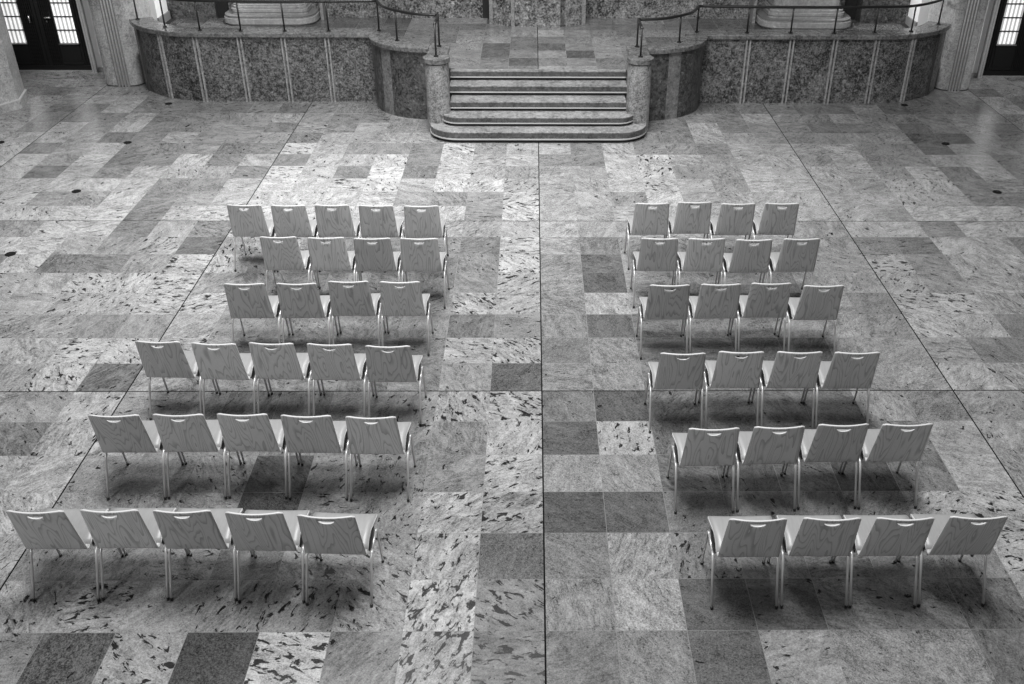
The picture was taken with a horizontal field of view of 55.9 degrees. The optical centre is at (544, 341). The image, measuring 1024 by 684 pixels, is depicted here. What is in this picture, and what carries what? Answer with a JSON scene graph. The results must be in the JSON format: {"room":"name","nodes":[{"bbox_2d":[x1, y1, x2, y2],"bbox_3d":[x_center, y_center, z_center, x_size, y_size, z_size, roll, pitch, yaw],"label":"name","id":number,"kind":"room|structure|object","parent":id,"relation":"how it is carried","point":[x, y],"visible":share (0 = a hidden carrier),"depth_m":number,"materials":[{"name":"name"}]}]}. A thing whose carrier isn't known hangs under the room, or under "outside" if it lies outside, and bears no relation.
{"room":"assembly chamber","nodes":[
{"label":"assembly chamber","id":0,"kind":"room"},
{"bbox_2d":[82,0,102,66],"bbox_3d":[-10.652,-8.294,16.940,4.920,7.000,0.250,0,31,-1],"label":"wall","id":1,"kind":"structure","parent":0,"point":[85,2],"depth_m":18.30,"materials":[{"name":"white paint"}]},
{"bbox_2d":[0,0,98,72],"bbox_3d":[-9.572,-6.297,18.094,1.900,2.400,0.290,0,31,-1],"label":"door","id":2,"kind":"structure","parent":1,"relation":"in","point":[45,35],"depth_m":18.36,"materials":[{"name":"black wood"}]},
{"bbox_2d":[148,0,167,19],"bbox_3d":[-7.521,-8.981,17.360,0.190,6.230,0.830,0,31,-1],"label":"wall","id":3,"kind":"structure","parent":0,"point":[155,9],"depth_m":18.55,"materials":[{"name":"white paint"}]},
{"bbox_2d":[157,11,170,22],"bbox_3d":[-7.430,-6.330,18.853,0.040,0.150,0.630,0,31,-1],"label":"baseboard","id":4,"kind":"structure","parent":3,"relation":"attached to","point":[167,16],"depth_m":18.88,"materials":[{"name":"grey stone"}]},
{"bbox_2d":[166,0,217,18],"bbox_3d":[-6.983,-9.210,17.742,0.975,6.230,0.450,0,31,-1],"label":"wall","id":5,"kind":"structure","parent":0,"point":[178,9],"depth_m":19.08,"materials":[{"name":"stone"}]},
{"bbox_2d":[0,68,1023,683],"bbox_3d":[-0.291,-0.433,10.830,25.500,0.001,19.500,0,31,-1],"label":"floor","id":6,"kind":"structure","parent":0,"point":[539,538],"depth_m":9.25,"materials":[{"name":"stone"}]},
{"bbox_2d":[5,252,15,255],"bbox_3d":[-6.550,-1.082,11.830,0.125,0.010,0.125,0,31,-1],"label":"socket","id":7,"kind":"object","parent":6,"relation":"on","point":[7,253],"visible":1,"depth_m":11.82,"materials":[{"name":"black metal"}]},
{"bbox_2d":[0,3,28,114],"bbox_3d":[-9.800,-6.994,15.048,1.450,6.750,1.450,-8,32,-13],"label":"pier","id":8,"kind":"object","parent":6,"relation":"on","point":[13,95],"visible":1,"depth_m":16.45,"materials":[{"name":"stone"}]},
{"bbox_2d":[6,508,123,601],"bbox_3d":[-3.461,1.393,6.958,0.494,0.865,0.522,0,31,0],"label":"chair","id":9,"kind":"object","parent":6,"relation":"on","point":[57,529],"visible":0.84,"depth_m":6.74,"materials":[{"name":"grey wood"}]},
{"bbox_2d":[88,0,151,86],"bbox_3d":[-7.798,-7.964,16.664,0.775,6.750,1.395,0,31,-1],"label":"stone pier","id":10,"kind":"object","parent":6,"relation":"on","point":[115,36],"visible":0.73,"depth_m":17.48,"materials":[{"name":"stone"}]},
{"bbox_2d":[80,508,188,600],"bbox_3d":[-2.964,1.388,6.970,0.494,0.865,0.522,0,31,0],"label":"chair","id":11,"kind":"object","parent":6,"relation":"on","point":[123,528],"visible":0.87,"depth_m":6.75,"materials":[{"name":"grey wood"}]},
{"bbox_2d":[88,414,183,500],"bbox_3d":[-3.356,0.814,7.912,0.494,0.865,0.522,0,31,-1],"label":"chair","id":12,"kind":"object","parent":6,"relation":"on","point":[127,433],"visible":0.88,"depth_m":7.68,"materials":[{"name":"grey wood"}]},
{"bbox_2d":[135,340,217,419],"bbox_3d":[-3.386,0.241,8.857,0.494,0.865,0.522,1,31,1],"label":"chair","id":13,"kind":"object","parent":6,"relation":"on","point":[170,360],"visible":0.83,"depth_m":8.62,"materials":[{"name":"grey wood"}]},
{"bbox_2d":[152,414,241,499],"bbox_3d":[-2.859,0.809,7.925,0.494,0.865,0.522,0,31,-1],"label":"chair","id":14,"kind":"object","parent":6,"relation":"on","point":[195,433],"visible":0.87,"depth_m":7.70,"materials":[{"name":"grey wood"}]},
{"bbox_2d":[153,508,253,600],"bbox_3d":[-2.469,1.392,6.969,0.494,0.865,0.522,0,31,0],"label":"chair","id":15,"kind":"object","parent":6,"relation":"on","point":[186,528],"visible":0.82,"depth_m":6.75,"materials":[{"name":"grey wood"}]},
{"bbox_2d":[191,342,269,416],"bbox_3d":[-2.883,0.258,8.833,0.494,0.865,0.522,1,31,2],"label":"chair","id":16,"kind":"object","parent":6,"relation":"on","point":[226,362],"visible":0.86,"depth_m":8.60,"materials":[{"name":"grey wood"}]},
{"bbox_2d":[227,204,281,271],"bbox_3d":[-3.430,-1.319,11.427,0.494,0.865,0.522,1,31,0],"label":"chair","id":17,"kind":"object","parent":6,"relation":"on","point":[251,222],"visible":0.89,"depth_m":11.18,"materials":[{"name":"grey wood"}]},
{"bbox_2d":[224,283,289,343],"bbox_3d":[-2.926,-0.321,9.787,0.494,0.865,0.522,-1,31,-2],"label":"chair","id":18,"kind":"object","parent":6,"relation":"on","point":[253,302],"visible":0.94,"depth_m":9.55,"materials":[{"name":"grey wood"}]},
{"bbox_2d":[217,413,299,498],"bbox_3d":[-2.359,0.807,7.933,0.494,0.865,0.522,0,31,0],"label":"chair","id":19,"kind":"object","parent":6,"relation":"on","point":[255,432],"visible":0.89,"depth_m":7.70,"materials":[{"name":"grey wood"}]},
{"bbox_2d":[225,510,318,603],"bbox_3d":[-1.971,1.403,6.955,0.494,0.865,0.522,0,31,0],"label":"chair","id":20,"kind":"object","parent":6,"relation":"on","point":[253,530],"visible":0.9,"depth_m":6.74,"materials":[{"name":"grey wood"}]},
{"bbox_2d":[129,17,430,118],"bbox_3d":[-4.611,-4.880,16.959,5.848,1.202,1.168,7,32,11],"label":"wall","id":21,"kind":"structure","parent":6,"relation":"on","point":[178,62],"depth_m":16.73,"materials":[{"name":"stone"}]},
{"bbox_2d":[133,0,441,56],"bbox_3d":[-4.429,-5.585,16.468,6.322,0.518,1.231,11,33,17],"label":"railing","id":22,"kind":"object","parent":21,"relation":"on","point":[436,20],"visible":1,"depth_m":16.29,"materials":[{"name":"black metal"}]},
{"bbox_2d":[248,342,321,420],"bbox_3d":[-2.385,0.256,8.842,0.494,0.865,0.522,1,31,1],"label":"chair","id":23,"kind":"object","parent":6,"relation":"on","point":[281,362],"visible":0.92,"depth_m":8.61,"materials":[{"name":"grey wood"}]},
{"bbox_2d":[260,236,318,292],"bbox_3d":[-2.845,-0.875,10.701,0.494,0.865,0.522,0,31,-1],"label":"chair","id":24,"kind":"object","parent":6,"relation":"on","point":[286,254],"visible":0.88,"depth_m":10.46,"materials":[{"name":"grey wood"}]},
{"bbox_2d":[271,205,322,272],"bbox_3d":[-2.930,-1.314,11.423,0.494,0.865,0.522,0,31,0],"label":"chair","id":25,"kind":"object","parent":6,"relation":"on","point":[295,222],"visible":0.82,"depth_m":11.16,"materials":[{"name":"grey wood"}]},
{"bbox_2d":[276,283,338,349],"bbox_3d":[-2.419,-0.324,9.797,0.494,0.865,0.522,0,31,-1],"label":"chair","id":26,"kind":"object","parent":6,"relation":"on","point":[306,301],"visible":0.96,"depth_m":9.56,"materials":[{"name":"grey wood"}]},
{"bbox_2d":[281,414,357,500],"bbox_3d":[-1.857,0.818,7.921,0.494,0.865,0.522,0,31,0],"label":"chair","id":27,"kind":"object","parent":6,"relation":"on","point":[321,434],"visible":0.97,"depth_m":7.69,"materials":[{"name":"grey wood"}]},
{"bbox_2d":[307,237,360,288],"bbox_3d":[-2.339,-0.868,10.693,0.494,0.865,0.522,-1,31,-2],"label":"chair","id":28,"kind":"object","parent":6,"relation":"on","point":[333,255],"visible":0.88,"depth_m":10.45,"materials":[{"name":"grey wood"}]},
{"bbox_2d":[315,204,360,271],"bbox_3d":[-2.434,-1.320,11.438,0.494,0.865,0.522,0,31,-1],"label":"chair","id":29,"kind":"object","parent":6,"relation":"on","point":[338,222],"visible":0.91,"depth_m":11.18,"materials":[{"name":"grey wood"}]},
{"bbox_2d":[297,512,383,607],"bbox_3d":[-1.469,1.421,6.930,0.494,0.865,0.522,1,31,1],"label":"chair","id":30,"kind":"object","parent":6,"relation":"on","point":[321,533],"visible":1,"depth_m":6.73,"materials":[{"name":"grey wood"}]},
{"bbox_2d":[307,343,374,417],"bbox_3d":[-1.876,0.263,8.834,0.494,0.865,0.522,1,31,1],"label":"chair","id":31,"kind":"object","parent":6,"relation":"on","point":[339,363],"visible":0.91,"depth_m":8.60,"materials":[{"name":"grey wood"}]},
{"bbox_2d":[328,281,385,349],"bbox_3d":[-1.922,-0.347,9.840,0.494,0.865,0.522,0,31,-1],"label":"chair","id":32,"kind":"object","parent":6,"relation":"on","point":[356,300],"visible":0.92,"depth_m":9.60,"materials":[{"name":"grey wood"}]},
{"bbox_2d":[353,238,403,286],"bbox_3d":[-1.842,-0.858,10.682,0.494,0.865,0.522,-1,31,-1],"label":"chair","id":33,"kind":"object","parent":6,"relation":"on","point":[378,256],"visible":0.92,"depth_m":10.43,"materials":[{"name":"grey wood"}]},
{"bbox_2d":[345,416,415,501],"bbox_3d":[-1.350,0.828,7.909,0.494,0.865,0.522,0,31,0],"label":"chair","id":34,"kind":"object","parent":6,"relation":"on","point":[382,435],"visible":1,"depth_m":7.68,"materials":[{"name":"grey wood"}]},
{"bbox_2d":[359,205,404,272],"bbox_3d":[-1.926,-1.313,11.432,0.494,0.865,0.522,0,31,0],"label":"chair","id":35,"kind":"object","parent":6,"relation":"on","point":[382,222],"visible":0.9,"depth_m":11.18,"materials":[{"name":"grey wood"}]},
{"bbox_2d":[365,345,426,425],"bbox_3d":[-1.365,0.280,8.811,0.494,0.865,0.522,0,31,0],"label":"chair","id":36,"kind":"object","parent":6,"relation":"on","point":[398,365],"visible":0.95,"depth_m":8.58,"materials":[{"name":"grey wood"}]},
{"bbox_2d":[380,281,433,355],"bbox_3d":[-1.416,-0.343,9.838,0.494,0.865,0.522,0,31,-1],"label":"chair","id":37,"kind":"object","parent":6,"relation":"on","point":[408,300],"visible":0.97,"depth_m":9.60,"materials":[{"name":"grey wood"}]},
{"bbox_2d":[400,238,449,308],"bbox_3d":[-1.335,-0.858,10.687,0.494,0.865,0.522,0,31,0],"label":"chair","id":38,"kind":"object","parent":6,"relation":"on","point":[426,256],"visible":0.93,"depth_m":10.44,"materials":[{"name":"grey wood"}]},
{"bbox_2d":[404,205,448,272],"bbox_3d":[-1.411,-1.308,11.429,0.494,0.865,0.522,0,31,-1],"label":"chair","id":39,"kind":"object","parent":6,"relation":"on","point":[427,223],"visible":0.91,"depth_m":11.18,"materials":[{"name":"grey wood"}]},
{"bbox_2d":[422,45,450,132],"bbox_3d":[-1.710,-4.126,15.746,0.430,1.200,0.940,0,31,-1],"label":"newel post","id":40,"kind":"object","parent":6,"relation":"on","point":[437,75],"visible":0.95,"depth_m":15.35,"materials":[{"name":"stone"}]},
{"bbox_2d":[430,69,645,141],"bbox_3d":[-0.094,-3.868,15.749,3.514,0.771,1.482,0,31,-1],"label":"staircase","id":41,"kind":"structure","parent":6,"relation":"on","point":[487,105],"depth_m":15.66,"materials":[{"name":"grey stone"}]},
{"bbox_2d":[626,45,653,132],"bbox_3d":[1.520,-4.128,15.780,0.430,1.200,0.940,0,31,-1],"label":"newel post","id":42,"kind":"object","parent":6,"relation":"on","point":[639,69],"visible":0.95,"depth_m":15.39,"materials":[{"name":"stone"}]},
{"bbox_2d":[624,203,669,269],"bbox_3d":[1.243,-1.353,11.526,0.494,0.865,0.522,0,31,-1],"label":"chair","id":43,"kind":"object","parent":6,"relation":"on","point":[646,220],"visible":0.96,"depth_m":11.28,"materials":[{"name":"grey wood"}]},
{"bbox_2d":[630,238,677,307],"bbox_3d":[1.238,-0.862,10.718,0.494,0.865,0.522,1,31,0],"label":"chair","id":44,"kind":"object","parent":6,"relation":"on","point":[652,256],"visible":0.99,"depth_m":10.47,"materials":[{"name":"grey wood"}]},
{"bbox_2d":[636,284,689,359],"bbox_3d":[1.221,-0.309,9.806,0.494,0.865,0.522,0,31,-1],"label":"chair","id":45,"kind":"object","parent":6,"relation":"on","point":[660,303],"visible":0.99,"depth_m":9.57,"materials":[{"name":"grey wood"}]},
{"bbox_2d":[644,352,705,433],"bbox_3d":[1.197,0.343,8.732,0.494,0.865,0.522,0,31,0],"label":"chair","id":46,"kind":"object","parent":6,"relation":"on","point":[671,372],"visible":0.99,"depth_m":8.50,"materials":[{"name":"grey wood"}]},
{"bbox_2d":[665,202,711,242],"bbox_3d":[1.738,-1.371,11.560,0.494,0.865,0.522,0,31,-1],"label":"chair","id":47,"kind":"object","parent":6,"relation":"on","point":[688,219],"visible":0.88,"depth_m":11.30,"materials":[{"name":"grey wood"}]},
{"bbox_2d":[674,238,724,289],"bbox_3d":[1.739,-0.860,10.720,0.494,0.865,0.522,0,31,0],"label":"chair","id":48,"kind":"object","parent":6,"relation":"on","point":[698,256],"visible":0.91,"depth_m":10.47,"materials":[{"name":"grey wood"}]},
{"bbox_2d":[666,427,739,514],"bbox_3d":[1.297,0.907,7.802,0.494,0.865,0.522,-1,31,-1],"label":"chair","id":49,"kind":"object","parent":6,"relation":"on","point":[697,447],"visible":1,"depth_m":7.58,"materials":[{"name":"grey wood"}]},
{"bbox_2d":[682,283,740,356],"bbox_3d":[1.723,-0.319,9.828,0.494,0.865,0.522,0,31,-1],"label":"chair","id":50,"kind":"object","parent":6,"relation":"on","point":[711,302],"visible":0.88,"depth_m":9.59,"materials":[{"name":"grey wood"}]},
{"bbox_2d":[706,203,754,243],"bbox_3d":[2.235,-1.349,11.529,0.494,0.865,0.522,0,31,-1],"label":"chair","id":51,"kind":"object","parent":6,"relation":"on","point":[731,220],"visible":0.93,"depth_m":11.28,"materials":[{"name":"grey wood"}]},
{"bbox_2d":[698,351,763,428],"bbox_3d":[1.710,0.330,8.758,0.494,0.865,0.522,0,31,0],"label":"chair","id":52,"kind":"object","parent":6,"relation":"on","point":[729,370],"visible":0.88,"depth_m":8.52,"materials":[{"name":"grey wood"}]},
{"bbox_2d":[700,516,786,609],"bbox_3d":[1.441,1.441,6.925,0.494,0.865,0.522,0,31,-1],"label":"chair","id":53,"kind":"object","parent":6,"relation":"on","point":[729,536],"visible":1,"depth_m":6.72,"materials":[{"name":"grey wood"}]},
{"bbox_2d":[717,239,772,288],"bbox_3d":[2.238,-0.846,10.701,0.494,0.865,0.522,0,31,-1],"label":"chair","id":54,"kind":"object","parent":6,"relation":"on","point":[745,257],"visible":0.87,"depth_m":10.46,"materials":[{"name":"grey wood"}]},
{"bbox_2d":[729,283,791,356],"bbox_3d":[2.223,-0.329,9.849,0.494,0.865,0.522,0,31,-1],"label":"chair","id":55,"kind":"object","parent":6,"relation":"on","point":[761,301],"visible":0.94,"depth_m":9.62,"materials":[{"name":"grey wood"}]},
{"bbox_2d":[725,426,804,512],"bbox_3d":[1.803,0.897,7.824,0.494,0.865,0.522,-1,31,-2],"label":"chair","id":56,"kind":"object","parent":6,"relation":"on","point":[762,445],"visible":0.98,"depth_m":7.60,"materials":[{"name":"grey wood"}]},
{"bbox_2d":[748,203,798,244],"bbox_3d":[2.749,-1.355,11.544,0.494,0.865,0.522,0,31,0],"label":"chair","id":57,"kind":"object","parent":6,"relation":"on","point":[774,220],"visible":0.91,"depth_m":11.29,"materials":[{"name":"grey wood"}]},
{"bbox_2d":[750,351,822,428],"bbox_3d":[2.215,0.331,8.761,0.494,0.865,0.522,0,31,0],"label":"chair","id":58,"kind":"object","parent":6,"relation":"on","point":[787,371],"visible":0.94,"depth_m":8.53,"materials":[{"name":"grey wood"}]},
{"bbox_2d":[762,238,819,289],"bbox_3d":[2.753,-0.858,10.725,0.494,0.865,0.522,0,31,-1],"label":"chair","id":59,"kind":"object","parent":6,"relation":"on","point":[793,256],"visible":0.88,"depth_m":10.48,"materials":[{"name":"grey wood"}]},
{"bbox_2d":[645,21,950,120],"bbox_3d":[4.425,-4.856,17.004,5.894,1.202,1.172,-7,32,-12],"label":"wall","id":60,"kind":"structure","parent":6,"relation":"on","point":[708,65],"depth_m":16.80,"materials":[{"name":"stone"}]},
{"bbox_2d":[635,0,943,56],"bbox_3d":[4.231,-5.517,16.495,6.238,0.458,1.228,-10,33,-17],"label":"railing","id":61,"kind":"object","parent":60,"relation":"on","point":[698,7],"visible":1,"depth_m":16.38,"materials":[{"name":"black metal"}]},
{"bbox_2d":[777,285,843,355],"bbox_3d":[2.726,-0.305,9.813,0.494,0.865,0.522,0,31,-1],"label":"chair","id":62,"kind":"object","parent":6,"relation":"on","point":[813,303],"visible":0.89,"depth_m":9.58,"materials":[{"name":"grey wood"}]},
{"bbox_2d":[767,515,860,608],"bbox_3d":[1.949,1.437,6.936,0.494,0.865,0.522,0,31,0],"label":"chair","id":63,"kind":"object","parent":6,"relation":"on","point":[804,535],"visible":0.87,"depth_m":6.73,"materials":[{"name":"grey wood"}]},
{"bbox_2d":[783,423,868,509],"bbox_3d":[2.307,0.881,7.855,0.494,0.865,0.522,-1,31,-1],"label":"chair","id":64,"kind":"object","parent":6,"relation":"on","point":[826,443],"visible":0.9,"depth_m":7.63,"materials":[{"name":"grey wood"}]},
{"bbox_2d":[803,352,879,428],"bbox_3d":[2.711,0.335,8.758,0.494,0.865,0.522,0,31,0],"label":"chair","id":65,"kind":"object","parent":6,"relation":"on","point":[844,371],"visible":0.87,"depth_m":8.53,"materials":[{"name":"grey wood"}]},
{"bbox_2d":[832,515,934,608],"bbox_3d":[2.446,1.437,6.941,0.494,0.865,0.522,0,31,0],"label":"chair","id":66,"kind":"object","parent":6,"relation":"on","point":[877,535],"visible":0.85,"depth_m":6.73,"materials":[{"name":"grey wood"}]},
{"bbox_2d":[841,423,932,509],"bbox_3d":[2.804,0.880,7.861,0.494,0.865,0.522,0,31,-1],"label":"chair","id":67,"kind":"object","parent":6,"relation":"on","point":[892,442],"visible":0.88,"depth_m":7.63,"materials":[{"name":"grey wood"}]},
{"bbox_2d":[897,514,1007,606],"bbox_3d":[2.948,1.431,6.955,0.494,0.865,0.522,0,31,-1],"label":"chair","id":68,"kind":"object","parent":6,"relation":"on","point":[949,534],"visible":0.88,"depth_m":6.75,"materials":[{"name":"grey wood"}]},
{"bbox_2d":[927,0,988,90],"bbox_3d":[7.618,-7.886,16.681,0.695,6.750,1.395,0,31,-1],"label":"stone pier","id":69,"kind":"object","parent":6,"relation":"on","point":[965,17],"visible":0.73,"depth_m":17.47,"materials":[{"name":"stone"}]},
{"bbox_2d":[228,0,844,18],"bbox_3d":[-0.123,-8.912,18.058,12.600,7.000,0.250,0,31,-1],"label":"wall","id":70,"kind":"structure","parent":0,"point":[444,8],"depth_m":19.27,"materials":[{"name":"stone"}]},
{"bbox_2d":[215,3,228,17],"bbox_3d":[-6.382,-9.158,17.663,0.225,6.230,0.100,0,31,-1],"label":"trim","id":71,"kind":"structure","parent":70,"relation":"attached to","point":[221,8],"depth_m":19.15,"materials":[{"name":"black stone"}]},
{"bbox_2d":[482,0,488,17],"bbox_3d":[-1.140,-9.169,17.730,0.140,6.230,0.075,0,31,-1],"label":"trim","id":72,"kind":"structure","parent":70,"relation":"attached to","point":[485,2],"depth_m":19.22,"materials":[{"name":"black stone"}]},
{"bbox_2d":[844,0,857,19],"bbox_3d":[6.142,-9.169,17.798,0.225,6.230,0.100,0,31,-1],"label":"trim","id":73,"kind":"structure","parent":70,"relation":"attached to","point":[851,12],"depth_m":19.27,"materials":[{"name":"black stone"}]},
{"bbox_2d":[169,17,904,69],"bbox_3d":[-0.117,-5.507,17.709,14.335,0.001,3.835,0,31,-1],"label":"platform","id":74,"kind":"object","parent":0,"point":[475,43],"visible":0.42,"depth_m":18.14,"materials":[{"name":"stone"}]},
{"bbox_2d":[224,3,325,25],"bbox_3d":[-5.303,-8.548,17.612,1.898,5.250,0.771,0,31,-1],"label":"column base","id":75,"kind":"structure","parent":74,"relation":"on","point":[250,14],"depth_m":18.68,"materials":[{"name":"grey stone"}]},
{"bbox_2d":[489,0,585,26],"bbox_3d":[-0.122,-7.902,18.041,1.880,3.750,0.728,0,31,-1],"label":"pulpit base","id":76,"kind":"object","parent":74,"relation":"on","point":[513,13],"visible":1,"depth_m":18.64,"materials":[{"name":"stone"}]},
{"bbox_2d":[749,0,850,29],"bbox_3d":[5.065,-8.505,17.638,1.898,5.250,0.971,0,31,-1],"label":"column base","id":77,"kind":"structure","parent":74,"relation":"on","point":[777,19],"depth_m":18.61,"materials":[{"name":"grey stone"}]},
{"bbox_2d":[855,0,910,22],"bbox_3d":[6.743,-9.091,17.676,0.975,6.230,0.450,0,31,-1],"label":"wall","id":78,"kind":"structure","parent":0,"point":[886,15],"depth_m":19.00,"materials":[{"name":"stone"}]},
{"bbox_2d":[908,0,930,25],"bbox_3d":[7.290,-8.883,17.338,0.190,6.230,0.755,0,31,-1],"label":"wall","id":79,"kind":"structure","parent":0,"point":[921,15],"depth_m":18.52,"materials":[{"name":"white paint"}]},
{"bbox_2d":[905,16,917,27],"bbox_3d":[7.171,-6.232,18.828,0.040,0.150,0.555,0,31,-1],"label":"baseboard","id":80,"kind":"structure","parent":79,"relation":"attached to","point":[908,21],"depth_m":18.87,"materials":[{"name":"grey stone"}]},
{"bbox_2d":[972,0,993,72],"bbox_3d":[10.427,-8.182,16.954,4.925,7.000,0.250,0,31,-1],"label":"wall","id":81,"kind":"structure","parent":0,"point":[990,2],"depth_m":18.24,"materials":[{"name":"white paint"}]},
{"bbox_2d":[976,0,1023,77],"bbox_3d":[9.304,-6.183,18.084,1.900,2.400,0.290,0,31,-1],"label":"door","id":82,"kind":"structure","parent":81,"relation":"in","point":[1002,55],"depth_m":18.36,"materials":[{"name":"black wood"}]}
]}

